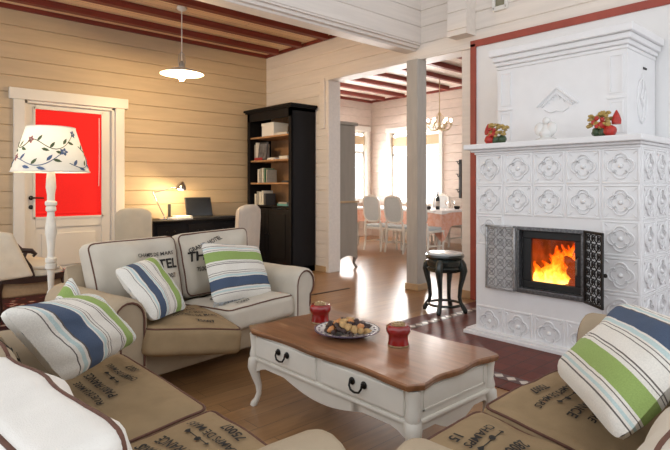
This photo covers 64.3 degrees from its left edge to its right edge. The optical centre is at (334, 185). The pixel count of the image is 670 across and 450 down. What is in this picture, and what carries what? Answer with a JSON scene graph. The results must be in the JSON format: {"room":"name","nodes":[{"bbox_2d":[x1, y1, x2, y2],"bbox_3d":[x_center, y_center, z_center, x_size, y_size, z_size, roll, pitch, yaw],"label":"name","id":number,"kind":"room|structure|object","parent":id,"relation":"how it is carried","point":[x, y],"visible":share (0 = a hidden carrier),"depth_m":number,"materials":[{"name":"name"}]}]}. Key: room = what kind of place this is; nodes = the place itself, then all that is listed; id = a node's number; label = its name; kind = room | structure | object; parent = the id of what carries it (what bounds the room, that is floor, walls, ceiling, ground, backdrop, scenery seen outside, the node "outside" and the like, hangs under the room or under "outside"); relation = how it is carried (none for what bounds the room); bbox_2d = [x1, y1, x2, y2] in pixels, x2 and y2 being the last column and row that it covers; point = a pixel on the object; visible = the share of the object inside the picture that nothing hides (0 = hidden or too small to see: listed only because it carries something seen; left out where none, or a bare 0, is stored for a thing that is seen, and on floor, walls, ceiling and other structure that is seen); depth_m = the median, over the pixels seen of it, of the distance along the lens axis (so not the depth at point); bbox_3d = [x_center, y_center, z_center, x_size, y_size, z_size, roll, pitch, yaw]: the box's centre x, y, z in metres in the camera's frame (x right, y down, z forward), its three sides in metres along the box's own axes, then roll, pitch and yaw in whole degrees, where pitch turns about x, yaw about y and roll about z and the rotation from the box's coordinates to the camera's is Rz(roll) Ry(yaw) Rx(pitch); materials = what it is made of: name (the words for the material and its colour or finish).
{"room":"traditional dwelling","nodes":[
{"label":"traditional dwelling","id":0,"kind":"room"},
{"bbox_2d":[0,7,265,233],"bbox_3d":[-3.413,-0.485,6.495,6.100,3.370,0.200,0,0,-42],"label":"wall","id":1,"kind":"structure","parent":0,"point":[192,131],"depth_m":7.23,"materials":[{"name":"brown wood"}]},
{"bbox_2d":[8,87,127,268],"bbox_3d":[-3.275,0.035,6.590,1.350,2.330,0.245,0,0,-42],"label":"door","id":2,"kind":"structure","parent":1,"relation":"in","point":[87,206],"depth_m":6.61,"materials":[{"name":"paint"}]},
{"bbox_2d":[35,109,100,216],"bbox_3d":[-3.278,-0.273,6.578,0.760,1.285,0.018,0,0,-42],"label":"blind","id":3,"kind":"object","parent":2,"relation":"attached to","point":[76,194],"depth_m":6.64,"materials":[{"name":"fabric"}]},
{"bbox_2d":[0,2,336,58],"bbox_3d":[-2.393,-2.045,5.375,6.100,0.050,2.830,0,0,-42],"label":"trim","id":4,"kind":"structure","parent":1,"relation":"attached to","point":[2,4],"depth_m":7.09,"materials":[{"name":"wood"}]},
{"bbox_2d":[0,0,328,54],"bbox_3d":[-2.369,-2.120,5.349,6.100,0.100,2.900,0,0,-42],"label":"ceiling","id":5,"kind":"structure","parent":0,"point":[158,4],"depth_m":6.71,"materials":[{"name":"brown wood"}]},
{"bbox_2d":[6,0,278,54],"bbox_3d":[-3.099,-2.031,6.077,6.000,0.073,0.100,0,0,-42],"label":"ceiling beam","id":6,"kind":"structure","parent":5,"relation":"attached to","point":[47,4],"depth_m":6.65,"materials":[{"name":"wood"}]},
{"bbox_2d":[159,5,203,80],"bbox_3d":[-1.766,-1.638,6.142,0.490,0.855,0.490,0,0,-42],"label":"pendant lamp","id":7,"kind":"object","parent":5,"relation":"hanging from","point":[181,72],"visible":0.99,"depth_m":6.14,"materials":[{"name":"metal"}]},
{"bbox_2d":[81,0,301,47],"bbox_3d":[-2.729,-2.031,5.670,6.000,0.073,0.100,0,0,-42],"label":"ceiling beam","id":8,"kind":"structure","parent":5,"relation":"attached to","point":[120,4],"depth_m":6.54,"materials":[{"name":"wood"}]},
{"bbox_2d":[160,0,327,39],"bbox_3d":[-2.345,-2.031,5.249,6.000,0.073,0.100,0,0,-42],"label":"ceiling beam","id":9,"kind":"structure","parent":5,"relation":"attached to","point":[194,4],"depth_m":6.39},
{"bbox_2d":[197,0,420,53],"bbox_3d":[-1.345,-2.785,4.225,6.100,2.430,0.260,0,0,-42],"label":"ceiling beam","id":10,"kind":"structure","parent":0,"point":[394,25],"depth_m":5.49,"materials":[{"name":"wood"}]},
{"bbox_2d":[340,99,371,235],"bbox_3d":[-0.766,-0.485,11.610,4.300,3.370,0.200,0,0,-42],"label":"wall","id":11,"kind":"structure","parent":0,"point":[358,112],"depth_m":12.73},
{"bbox_2d":[355,126,370,202],"bbox_3d":[0.410,-0.494,12.620,1.074,1.868,0.290,0,0,-42],"label":"window","id":12,"kind":"structure","parent":11,"relation":"in","point":[363,140],"depth_m":12.87,"materials":[{"name":"white paint"}]},
{"bbox_2d":[355,136,364,144],"bbox_3d":[0.418,-1.095,12.611,0.800,0.210,0.015,0,0,-42],"label":"roller blind","id":13,"kind":"object","parent":12,"relation":"attached to","point":[359,140],"depth_m":12.78,"materials":[{"name":"beige fabric"}]},
{"bbox_2d":[159,235,561,449],"bbox_3d":[0.681,1.247,5.489,10.800,0.106,11.200,0,0,-42],"label":"floor","id":14,"kind":"structure","parent":0,"point":[377,292],"depth_m":3.54,"materials":[{"name":"brown wood"}]},
{"bbox_2d":[0,294,45,330],"bbox_3d":[-2.880,1.194,5.019,2.100,0.012,1.800,0,0,-42],"label":"rug","id":15,"kind":"object","parent":14,"relation":"on","point":[7,303],"visible":0.03,"depth_m":5.48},
{"bbox_2d":[0,232,64,323],"bbox_3d":[-2.838,0.742,4.804,0.710,0.924,0.669,0,0,-42],"label":"carved armchair","id":16,"kind":"object","parent":15,"relation":"on","point":[18,278],"visible":0.78,"depth_m":4.54,"materials":[{"name":"fabric"}]},
{"bbox_2d":[26,255,59,269],"bbox_3d":[-2.742,0.677,4.808,0.377,0.137,0.409,0,0,-42],"label":"throw","id":17,"kind":"object","parent":16,"relation":"on","point":[38,263],"visible":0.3,"depth_m":4.74,"materials":[{"name":"beige fabric"}]},
{"bbox_2d":[34,267,62,275],"bbox_3d":[-2.803,0.757,4.859,0.480,0.123,0.500,0,0,-42],"label":"seat cushion","id":18,"kind":"object","parent":16,"relation":"on","point":[37,272],"depth_m":4.72,"materials":[{"name":"beige fabric"}]},
{"bbox_2d":[9,125,89,292],"bbox_3d":[-1.965,0.397,3.688,0.497,1.606,0.497,0,0,-42],"label":"floor lamp","id":19,"kind":"object","parent":14,"relation":"on","point":[49,149],"visible":0.89,"depth_m":3.55,"materials":[{"name":"fabric"}]},
{"bbox_2d":[115,208,151,239],"bbox_3d":[-2.231,0.720,6.014,0.402,0.960,0.532,0,0,-11],"label":"covered chair","id":20,"kind":"object","parent":14,"relation":"on","point":[130,223],"visible":0.27,"depth_m":5.77,"materials":[{"name":"fabric"}]},
{"bbox_2d":[0,330,344,449],"bbox_3d":[-0.829,0.811,1.612,0.921,0.778,1.903,0,0,-42],"label":"sofa","id":21,"kind":"object","parent":14,"relation":"on","point":[118,403],"visible":0.98,"depth_m":1.54,"materials":[{"name":"fabric"}]},
{"bbox_2d":[0,336,17,360],"bbox_3d":[-1.156,0.609,1.669,0.290,0.372,0.812,0,0,-42],"label":"cushion","id":22,"kind":"object","parent":21,"relation":"on","point":[5,351],"depth_m":1.43,"materials":[{"name":"fabric"}]},
{"bbox_2d":[0,357,131,449],"bbox_3d":[-0.627,0.604,1.146,0.669,0.347,0.254,0,0,42],"label":"cushion","id":23,"kind":"object","parent":21,"relation":"on","point":[39,410],"depth_m":1.00,"materials":[{"name":"fabric"}]},
{"bbox_2d":[55,278,80,299],"bbox_3d":[-1.111,0.561,2.206,0.176,0.340,0.208,0,0,2],"label":"striped cushion","id":24,"kind":"object","parent":21,"relation":"on","point":[70,288],"visible":0.12,"depth_m":2.23,"materials":[{"name":"fabric"}]},
{"bbox_2d":[1,294,135,379],"bbox_3d":[-0.922,0.521,1.939,0.214,0.332,0.828,0,0,2],"label":"striped cushion","id":25,"kind":"object","parent":21,"relation":"on","point":[69,336],"visible":1,"depth_m":1.74,"materials":[{"name":"fabric"}]},
{"bbox_2d":[65,354,206,442],"bbox_3d":[-0.901,0.848,1.931,0.599,0.242,0.808,0,0,-42],"label":"seat cushion","id":26,"kind":"object","parent":21,"relation":"on","point":[121,388],"depth_m":1.89,"materials":[{"name":"fabric"}]},
{"bbox_2d":[130,412,264,449],"bbox_3d":[-0.426,0.850,1.405,0.593,0.236,0.590,0,0,-42],"label":"seat cushion","id":27,"kind":"object","parent":21,"relation":"on","point":[205,430],"depth_m":1.59,"materials":[{"name":"fabric"}]},
{"bbox_2d":[44,227,314,374],"bbox_3d":[-0.882,0.769,3.617,1.073,0.862,1.650,0,0,39],"label":"sofa","id":28,"kind":"object","parent":14,"relation":"on","point":[199,332],"visible":0.67,"depth_m":3.40,"materials":[{"name":"fabric"}]},
{"bbox_2d":[79,236,181,298],"bbox_3d":[-1.339,0.590,3.574,0.288,0.467,0.659,0,0,39],"label":"cushion","id":29,"kind":"object","parent":28,"relation":"on","point":[100,261],"depth_m":3.41,"materials":[{"name":"fabric"}]},
{"bbox_2d":[116,257,184,320],"bbox_3d":[-1.099,0.611,3.232,0.329,0.309,0.452,0,0,16],"label":"striped cushion","id":30,"kind":"object","parent":28,"relation":"on","point":[146,281],"visible":0.96,"depth_m":3.10,"materials":[{"name":"fabric"}]},
{"bbox_2d":[141,305,240,356],"bbox_3d":[-0.935,0.882,3.271,0.722,0.232,0.710,0,0,39],"label":"seat cushion","id":31,"kind":"object","parent":28,"relation":"on","point":[194,329],"depth_m":3.08,"materials":[{"name":"fabric"}]},
{"bbox_2d":[172,227,246,298],"bbox_3d":[-0.924,0.581,4.101,0.275,0.486,0.677,0,0,39],"label":"cushion","id":32,"kind":"object","parent":28,"relation":"on","point":[194,280],"depth_m":3.88,"materials":[{"name":"fabric"}]},
{"bbox_2d":[200,243,270,306],"bbox_3d":[-0.700,0.612,3.830,0.567,0.420,0.325,0,0,-42],"label":"striped cushion","id":33,"kind":"object","parent":28,"relation":"on","point":[235,272],"visible":0.88,"depth_m":3.73,"materials":[{"name":"fabric"}]},
{"bbox_2d":[184,291,293,329],"bbox_3d":[-0.706,0.875,3.851,0.593,0.221,0.630,0,0,39],"label":"seat cushion","id":34,"kind":"object","parent":28,"relation":"on","point":[271,306],"depth_m":3.67,"materials":[{"name":"fabric"}]},
{"bbox_2d":[152,217,235,236],"bbox_3d":[-1.952,0.823,7.268,1.340,0.767,0.565,0,0,-42],"label":"desk","id":35,"kind":"object","parent":14,"relation":"on","point":[171,228],"visible":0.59,"depth_m":6.97,"materials":[{"name":"black wood"}]},
{"bbox_2d":[151,181,185,219],"bbox_3d":[-2.194,0.189,7.054,0.438,0.503,0.150,0,0,-16],"label":"desk lamp","id":36,"kind":"object","parent":35,"relation":"on","point":[180,186],"visible":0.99,"depth_m":7.03,"materials":[{"name":"silver metal"}]},
{"bbox_2d":[166,204,170,217],"bbox_3d":[-2.221,0.340,7.147,0.060,0.200,0.060,0,0,-42],"label":"cordless phone","id":37,"kind":"object","parent":35,"relation":"on","point":[169,205],"visible":0.75,"depth_m":7.13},
{"bbox_2d":[167,217,192,219],"bbox_3d":[-2.042,0.427,7.040,0.200,0.025,0.260,0,0,36],"label":"paper stack","id":38,"kind":"object","parent":35,"relation":"on","point":[170,218],"visible":0.84,"depth_m":6.97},
{"bbox_2d":[172,215,192,217],"bbox_3d":[-2.026,0.404,7.082,0.220,0.020,0.160,0,0,-34],"label":"notebook","id":39,"kind":"object","parent":38,"relation":"on","point":[177,216],"visible":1,"depth_m":7.04,"materials":[{"name":"white paper"}]},
{"bbox_2d":[184,197,220,218],"bbox_3d":[-1.817,0.299,7.342,0.400,0.283,0.323,0,0,-42],"label":"laptop","id":40,"kind":"object","parent":35,"relation":"on","point":[197,207],"visible":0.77,"depth_m":7.41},
{"bbox_2d":[218,215,235,217],"bbox_3d":[-1.538,0.429,7.526,0.300,0.022,0.200,0,0,-42],"label":"folder","id":41,"kind":"object","parent":35,"relation":"on","point":[221,216],"visible":0.66,"depth_m":7.48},
{"bbox_2d":[235,204,260,248],"bbox_3d":[-1.238,0.715,6.796,0.532,0.970,0.381,0,0,39],"label":"covered chair","id":42,"kind":"object","parent":14,"relation":"on","point":[248,217],"visible":0.23,"depth_m":6.63,"materials":[{"name":"fabric"}]},
{"bbox_2d":[243,102,316,270],"bbox_3d":[-0.819,0.033,7.802,0.475,2.335,1.180,0,0,-42],"label":"bookcase","id":43,"kind":"object","parent":14,"relation":"on","point":[287,236],"visible":0.88,"depth_m":7.49,"materials":[{"name":"black wood"}]},
{"bbox_2d":[257,191,261,204],"bbox_3d":[-1.093,0.179,8.037,0.173,0.200,0.049,0,0,-42],"label":"book","id":44,"kind":"object","parent":43,"relation":"on","point":[257,191],"visible":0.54,"depth_m":7.98,"materials":[{"name":"white paper"}]},
{"bbox_2d":[259,192,261,204],"bbox_3d":[-1.051,0.184,7.991,0.173,0.190,0.054,0,0,-42],"label":"book","id":45,"kind":"object","parent":43,"relation":"on","point":[260,193],"visible":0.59,"depth_m":7.92,"materials":[{"name":"white paper"}]},
{"bbox_2d":[257,143,268,157],"bbox_3d":[-1.081,-0.510,8.047,0.203,0.260,0.030,0,0,-42],"label":"book","id":46,"kind":"object","parent":43,"relation":"on","point":[257,143],"visible":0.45,"depth_m":7.98,"materials":[{"name":"white paper"}]},
{"bbox_2d":[258,142,268,159],"bbox_3d":[-1.063,-0.513,7.890,0.052,0.269,0.220,0,0,-42],"label":"photo frame","id":47,"kind":"object","parent":43,"relation":"on","point":[263,147],"visible":1,"depth_m":7.87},
{"bbox_2d":[259,144,266,157],"bbox_3d":[-1.070,-0.514,7.885,0.033,0.218,0.170,0,0,-42],"label":"picture","id":48,"kind":"object","parent":47,"relation":"attached to","point":[262,147],"depth_m":7.88},
{"bbox_2d":[262,191,272,204],"bbox_3d":[-1.009,0.174,7.945,0.173,0.210,0.044,0,0,-42],"label":"book","id":49,"kind":"object","parent":43,"relation":"on","point":[263,192],"visible":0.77,"depth_m":7.89,"materials":[{"name":"white paper"}]},
{"bbox_2d":[262,168,272,182],"bbox_3d":[-1.009,-0.158,7.945,0.173,0.215,0.039,0,0,-42],"label":"book","id":50,"kind":"object","parent":43,"relation":"on","point":[262,168],"visible":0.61,"depth_m":7.89,"materials":[{"name":"white paper"}]},
{"bbox_2d":[264,193,274,204],"bbox_3d":[-0.967,0.194,7.899,0.173,0.170,0.044,0,0,-42],"label":"book","id":51,"kind":"object","parent":43,"relation":"on","point":[269,198],"visible":1,"depth_m":7.87,"materials":[{"name":"black paper"}]},
{"bbox_2d":[264,168,274,182],"bbox_3d":[-0.973,-0.155,7.906,0.173,0.210,0.024,0,0,-42],"label":"book","id":52,"kind":"object","parent":43,"relation":"on","point":[265,169],"visible":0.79,"depth_m":7.85,"materials":[{"name":"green paper"}]},
{"bbox_2d":[266,170,276,182],"bbox_3d":[-0.938,-0.145,7.867,0.173,0.190,0.024,0,0,-42],"label":"book","id":53,"kind":"object","parent":43,"relation":"on","point":[271,175],"visible":0.89,"depth_m":7.85,"materials":[{"name":"white paper"}]},
{"bbox_2d":[261,122,287,136],"bbox_3d":[-0.896,-0.828,7.935,0.272,0.205,0.312,0,0,-42],"label":"storage box","id":54,"kind":"object","parent":43,"relation":"on","point":[268,129],"visible":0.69,"depth_m":7.83,"materials":[{"name":"cardboard"}]},
{"bbox_2d":[311,288,349,294],"bbox_3d":[-0.214,1.197,5.901,1.030,0.006,0.025,0,0,-42],"label":"floor strip","id":55,"kind":"object","parent":14,"relation":"on","point":[344,288],"visible":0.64,"depth_m":6.03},
{"bbox_2d":[340,121,358,267],"bbox_3d":[-0.174,0.141,8.119,0.441,2.142,1.140,0,0,-42],"label":"display cabinet","id":56,"kind":"object","parent":14,"relation":"on","point":[348,205],"visible":0.21,"depth_m":7.72,"materials":[{"name":"grey wood"}]},
{"bbox_2d":[248,310,498,440],"bbox_3d":[0.136,0.988,2.694,0.648,0.436,1.206,0,0,-42],"label":"coffee table","id":57,"kind":"object","parent":14,"relation":"on","point":[432,380],"visible":0.89,"depth_m":2.40,"materials":[{"name":"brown wood"}]},
{"bbox_2d":[309,301,330,323],"bbox_3d":[-0.083,0.713,3.014,0.126,0.115,0.126,0,0,-42],"label":"candle jar","id":58,"kind":"object","parent":57,"relation":"on","point":[320,310],"visible":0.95,"depth_m":2.97,"materials":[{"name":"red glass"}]},
{"bbox_2d":[314,321,379,338],"bbox_3d":[0.062,0.753,2.761,0.340,0.034,0.340,0,0,-42],"label":"serving plate","id":59,"kind":"object","parent":57,"relation":"on","point":[319,328],"visible":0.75,"depth_m":2.72,"materials":[{"name":"white ceramic"}]},
{"bbox_2d":[327,325,334,332],"bbox_3d":[-0.018,0.731,2.719,0.040,0.036,0.046,0,0,35],"label":"apricot","id":60,"kind":"object","parent":59,"relation":"on","point":[330,328],"visible":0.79,"depth_m":2.71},
{"bbox_2d":[340,329,347,333],"bbox_3d":[0.044,0.727,2.667,0.050,0.030,0.026,0,0,-44],"label":"fruit","id":61,"kind":"object","parent":59,"relation":"on","point":[343,331],"visible":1,"depth_m":2.66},
{"bbox_2d":[344,323,351,331],"bbox_3d":[0.062,0.713,2.688,0.046,0.039,0.049,0,0,42],"label":"walnut","id":62,"kind":"object","parent":59,"relation":"on","point":[348,326],"visible":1,"depth_m":2.67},
{"bbox_2d":[340,321,346,327],"bbox_3d":[0.042,0.705,2.702,0.037,0.039,0.052,0,0,31],"label":"walnut","id":63,"kind":"object","parent":62,"relation":"on","point":[342,323],"visible":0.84,"depth_m":2.69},
{"bbox_2d":[350,325,357,333],"bbox_3d":[0.093,0.723,2.683,0.050,0.040,0.040,0,0,32],"label":"walnut","id":64,"kind":"object","parent":59,"relation":"on","point":[354,329],"visible":0.99,"depth_m":2.67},
{"bbox_2d":[357,328,364,333],"bbox_3d":[0.129,0.730,2.686,0.042,0.035,0.051,0,0,14],"label":"walnut","id":65,"kind":"object","parent":59,"relation":"on","point":[360,330],"visible":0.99,"depth_m":2.67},
{"bbox_2d":[363,328,371,333],"bbox_3d":[0.159,0.741,2.714,0.045,0.036,0.053,0,0,-42],"label":"walnut","id":66,"kind":"object","parent":59,"relation":"on","point":[367,330],"visible":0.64,"depth_m":2.70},
{"bbox_2d":[386,321,410,347],"bbox_3d":[0.307,0.714,2.579,0.122,0.112,0.122,0,0,-42],"label":"candle jar","id":67,"kind":"object","parent":57,"relation":"on","point":[398,332],"visible":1,"depth_m":2.54,"materials":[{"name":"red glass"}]},
{"bbox_2d":[363,194,397,251],"bbox_3d":[0.843,0.678,10.018,0.541,1.051,0.478,0,0,-42],"label":"dining chair","id":68,"kind":"object","parent":14,"relation":"on","point":[371,203],"visible":0.95,"depth_m":9.88,"materials":[{"name":"fabric"}]},
{"bbox_2d":[383,195,406,254],"bbox_3d":[1.200,0.678,9.627,0.541,1.051,0.478,0,0,-42],"label":"dining chair","id":69,"kind":"object","parent":14,"relation":"on","point":[393,207],"visible":0.87,"depth_m":9.49,"materials":[{"name":"fabric"}]},
{"bbox_2d":[357,222,440,249],"bbox_3d":[1.444,0.825,10.444,0.960,0.750,2.260,0,0,-42],"label":"dining table","id":70,"kind":"object","parent":14,"relation":"on","point":[438,240],"visible":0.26,"depth_m":10.90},
{"bbox_2d":[357,209,461,241],"bbox_3d":[1.449,0.703,10.440,1.112,0.520,2.412,0,0,-42],"label":"tablecloth","id":71,"kind":"object","parent":70,"relation":"on","point":[445,221],"visible":0.3,"depth_m":9.41,"materials":[{"name":"fabric"}]},
{"bbox_2d":[357,206,461,214],"bbox_3d":[1.444,0.463,10.444,1.101,0.060,2.401,0,0,-42],"label":"tablecloth","id":72,"kind":"object","parent":71,"relation":"on","point":[441,211],"visible":0.29,"depth_m":9.52,"materials":[{"name":"fabric"}]},
{"bbox_2d":[436,192,439,209],"bbox_3d":[1.889,0.270,9.808,0.077,0.325,0.076,0,0,-42],"label":"wine bottle","id":73,"kind":"object","parent":72,"relation":"on","point":[437,196],"visible":1,"depth_m":9.78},
{"bbox_2d":[392,224,406,240],"bbox_3d":[1.573,0.678,11.508,0.541,1.051,0.478,0,0,-42],"label":"dining chair","id":74,"kind":"object","parent":14,"relation":"on","point":[393,233],"visible":0.1,"depth_m":11.50,"materials":[{"name":"wood"}]},
{"bbox_2d":[405,59,427,290],"bbox_3d":[0.949,-0.130,6.210,0.195,2.660,0.195,0,0,-42],"label":"column","id":75,"kind":"structure","parent":14,"relation":"on","point":[416,68],"depth_m":6.14,"materials":[{"name":"grey wood"}]},
{"bbox_2d":[406,201,444,250],"bbox_3d":[1.556,0.678,9.235,0.541,1.051,0.478,0,0,-42],"label":"dining chair","id":76,"kind":"object","parent":14,"relation":"on","point":[429,229],"visible":0.21,"depth_m":9.06,"materials":[{"name":"wood"}]},
{"bbox_2d":[429,193,449,245],"bbox_3d":[2.044,0.678,10.991,0.541,1.051,0.478,0,0,-42],"label":"dining chair","id":77,"kind":"object","parent":14,"relation":"on","point":[443,197],"visible":0.44,"depth_m":11.10,"materials":[{"name":"fabric"}]},
{"bbox_2d":[423,250,466,315],"bbox_3d":[1.044,0.913,5.076,0.367,0.568,0.367,0,0,-19],"label":"plant stand","id":78,"kind":"object","parent":14,"relation":"on","point":[440,262],"visible":1,"depth_m":4.97,"materials":[{"name":"black wood"}]},
{"bbox_2d":[448,225,461,246],"bbox_3d":[2.549,0.678,10.436,0.541,1.051,0.478,0,0,-42],"label":"dining chair","id":79,"kind":"object","parent":14,"relation":"on","point":[457,226],"visible":0.09,"depth_m":10.42,"materials":[{"name":"wood"}]},
{"bbox_2d":[410,307,529,384],"bbox_3d":[2.242,1.194,3.360,1.880,0.005,3.950,0,0,-42],"label":"trim","id":80,"kind":"structure","parent":14,"relation":"on","point":[496,374],"depth_m":4.58,"materials":[{"name":"tile"}]},
{"bbox_2d":[397,313,669,449],"bbox_3d":[0.800,0.821,1.468,1.503,0.759,0.908,0,0,-42],"label":"sofa","id":81,"kind":"object","parent":14,"relation":"on","point":[542,413],"visible":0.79,"depth_m":1.62,"materials":[{"name":"fabric"}]},
{"bbox_2d":[430,412,566,449],"bbox_3d":[0.491,0.831,1.397,0.466,0.245,0.594,0,0,-42],"label":"seat cushion","id":82,"kind":"object","parent":81,"relation":"on","point":[476,430],"depth_m":1.54,"materials":[{"name":"fabric"}]},
{"bbox_2d":[483,371,667,449],"bbox_3d":[0.878,0.830,1.750,0.566,0.248,0.596,0,0,-42],"label":"seat cushion","id":83,"kind":"object","parent":81,"relation":"on","point":[546,407],"depth_m":1.69,"materials":[{"name":"fabric"}]},
{"bbox_2d":[558,304,669,438],"bbox_3d":[0.921,0.534,1.671,0.354,0.290,0.788,0,0,9],"label":"striped cushion","id":84,"kind":"object","parent":81,"relation":"on","point":[620,369],"visible":1,"depth_m":1.49,"materials":[{"name":"fabric"}]},
{"bbox_2d":[637,407,669,449],"bbox_3d":[0.758,0.625,1.099,0.498,0.345,0.263,0,0,-42],"label":"cushion","id":85,"kind":"object","parent":81,"relation":"on","point":[658,436],"depth_m":1.04,"materials":[{"name":"fabric"}]},
{"bbox_2d":[463,21,669,355],"bbox_3d":[1.882,0.005,4.220,1.264,2.390,1.427,0,0,-42],"label":"fireplace","id":86,"kind":"object","parent":14,"relation":"on","point":[605,200],"visible":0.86,"depth_m":3.99,"materials":[{"name":"white tile"}]},
{"bbox_2d":[484,123,508,143],"bbox_3d":[1.320,-0.424,4.373,0.115,0.184,0.215,0,0,-42],"label":"ornament","id":87,"kind":"object","parent":86,"relation":"on","point":[492,132],"visible":0.94,"depth_m":4.34,"materials":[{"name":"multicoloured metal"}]},
{"bbox_2d":[535,117,556,139],"bbox_3d":[1.621,-0.432,4.087,0.176,0.192,0.173,0,0,-42],"label":"figurine","id":88,"kind":"object","parent":86,"relation":"on","point":[546,131],"visible":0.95,"depth_m":4.05,"materials":[{"name":"ceramic"}]},
{"bbox_2d":[533,251,573,284],"bbox_3d":[1.725,0.589,4.098,0.368,0.311,0.330,0,0,-42],"label":"flames","id":89,"kind":"object","parent":86,"relation":"in","point":[553,273],"visible":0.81,"depth_m":3.99},
{"bbox_2d":[463,133,669,154],"bbox_3d":[1.924,-0.293,4.252,1.160,0.083,1.334,0,0,-42],"label":"mantel shelf","id":90,"kind":"object","parent":86,"relation":"attached to","point":[639,141],"depth_m":3.72,"materials":[{"name":"ceramic"}]},
{"bbox_2d":[562,277,574,285],"bbox_3d":[1.719,0.704,3.994,0.094,0.112,0.289,0,0,-26],"label":"log","id":91,"kind":"object","parent":86,"relation":"in","point":[571,282],"visible":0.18,"depth_m":3.88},
{"bbox_2d":[557,258,574,278],"bbox_3d":[1.740,0.614,3.986,0.100,0.135,0.251,0,0,-3],"label":"log","id":92,"kind":"object","parent":91,"relation":"on","point":[570,272],"visible":0.37,"depth_m":3.88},
{"bbox_2d":[563,256,574,267],"bbox_3d":[1.735,0.563,3.946,0.062,0.078,0.174,0,0,8],"label":"log","id":93,"kind":"object","parent":92,"relation":"on","point":[567,260],"visible":0.94,"depth_m":3.89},
{"bbox_2d":[476,147,669,346],"bbox_3d":[1.966,0.470,4.261,1.085,1.460,1.225,0,0,-42],"label":"stove","id":94,"kind":"object","parent":86,"relation":"in","point":[622,194],"depth_m":3.80,"materials":[{"name":"tile"}]},
{"bbox_2d":[586,110,620,135],"bbox_3d":[1.883,-0.429,3.747,0.119,0.194,0.224,0,0,-33],"label":"ornament","id":95,"kind":"object","parent":86,"relation":"on","point":[604,127],"visible":0.95,"depth_m":3.71,"materials":[{"name":"multicoloured ceramic"}]},
{"bbox_2d":[340,58,461,100],"bbox_3d":[1.826,-2.120,8.763,4.300,0.100,7.500,0,0,-42],"label":"ceiling","id":96,"kind":"structure","parent":0,"point":[457,62],"depth_m":10.56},
{"bbox_2d":[340,90,384,100],"bbox_3d":[-0.383,-2.029,11.040,4.100,0.078,0.090,0,0,-42],"label":"beam","id":97,"kind":"structure","parent":96,"relation":"attached to","point":[356,94],"depth_m":11.88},
{"bbox_2d":[340,82,404,97],"bbox_3d":[0.021,-2.029,10.596,4.100,0.078,0.090,0,0,-42],"label":"beam","id":98,"kind":"structure","parent":96,"relation":"attached to","point":[344,85],"depth_m":11.22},
{"bbox_2d":[349,78,406,90],"bbox_3d":[0.425,-2.029,10.152,4.100,0.078,0.090,0,0,-42],"label":"beam","id":99,"kind":"structure","parent":96,"relation":"attached to","point":[361,80],"depth_m":10.55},
{"bbox_2d":[373,73,448,89],"bbox_3d":[0.829,-2.029,9.709,4.100,0.078,0.090,0,0,-42],"label":"beam","id":100,"kind":"structure","parent":96,"relation":"attached to","point":[384,75],"depth_m":10.06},
{"bbox_2d":[398,68,461,84],"bbox_3d":[1.233,-2.029,9.265,4.100,0.078,0.090,0,0,-42],"label":"beam","id":101,"kind":"structure","parent":96,"relation":"attached to","point":[428,74],"depth_m":9.90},
{"bbox_2d":[427,79,452,130],"bbox_3d":[1.952,-1.551,9.961,0.480,1.038,0.463,0,0,-42],"label":"chandelier","id":102,"kind":"object","parent":96,"relation":"hanging from","point":[434,120],"visible":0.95,"depth_m":9.95,"materials":[{"name":"gold metal"}]},
{"bbox_2d":[426,62,461,72],"bbox_3d":[1.637,-2.029,8.822,4.100,0.078,0.090,0,0,-42],"label":"beam","id":103,"kind":"structure","parent":96,"relation":"attached to","point":[442,65],"depth_m":9.02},
{"bbox_2d":[371,89,461,243],"bbox_3d":[3.422,-0.485,10.352,0.200,3.370,7.700,0,0,-42],"label":"wall","id":104,"kind":"structure","parent":0,"point":[390,113],"depth_m":11.57,"materials":[{"name":"wood"}]},
{"bbox_2d":[340,86,461,102],"bbox_3d":[1.826,-2.040,8.763,4.300,0.060,7.500,0,0,-42],"label":"trim","id":105,"kind":"structure","parent":104,"relation":"attached to","point":[458,87],"depth_m":12.36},
{"bbox_2d":[385,123,443,203],"bbox_3d":[1.813,-0.459,12.052,0.290,1.798,1.654,0,0,-42],"label":"window","id":106,"kind":"structure","parent":104,"relation":"in","point":[393,142],"depth_m":12.35,"materials":[{"name":"white paint"}]},
{"bbox_2d":[392,134,438,146],"bbox_3d":[1.804,-1.025,12.043,0.015,0.210,1.380,0,0,-42],"label":"roller blind","id":107,"kind":"object","parent":106,"relation":"attached to","point":[433,138],"depth_m":12.21,"materials":[{"name":"beige fabric"}]},
{"bbox_2d":[456,159,461,197],"bbox_3d":[2.554,-0.150,11.023,0.160,0.800,0.076,0,0,-42],"label":"candle holder","id":108,"kind":"object","parent":104,"relation":"attached to","point":[460,160],"visible":1,"depth_m":11.05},
{"bbox_2d":[266,0,669,290],"bbox_3d":[1.266,-1.400,6.021,0.260,5.200,11.200,0,0,-42],"label":"wall","id":109,"kind":"structure","parent":0,"point":[313,74],"depth_m":6.05,"materials":[{"name":"wood"}]},
{"bbox_2d":[315,265,469,298],"bbox_3d":[0.183,1.160,7.058,0.025,0.080,3.750,0,0,-42],"label":"baseboard","id":110,"kind":"structure","parent":109,"relation":"attached to","point":[465,294],"depth_m":7.40,"materials":[{"name":"brown wood"}]},
{"bbox_2d":[447,0,475,39],"bbox_3d":[1.345,-2.795,5.675,0.170,2.410,0.240,0,0,-42],"label":"beam","id":111,"kind":"structure","parent":109,"relation":"attached to","point":[461,17],"depth_m":5.61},
{"bbox_2d":[492,0,507,11],"bbox_3d":[1.678,-2.103,5.416,0.035,0.635,0.170,0,0,-42],"label":"window","id":112,"kind":"structure","parent":109,"relation":"in","point":[497,5],"depth_m":5.42,"materials":[{"name":"white paint"}]},
{"bbox_2d":[470,0,669,299],"bbox_3d":[3.197,-0.168,3.733,0.025,2.735,5.215,0,0,-42],"label":"trim","id":113,"kind":"structure","parent":109,"relation":"attached to","point":[647,4],"depth_m":5.58,"materials":[{"name":"wood"}]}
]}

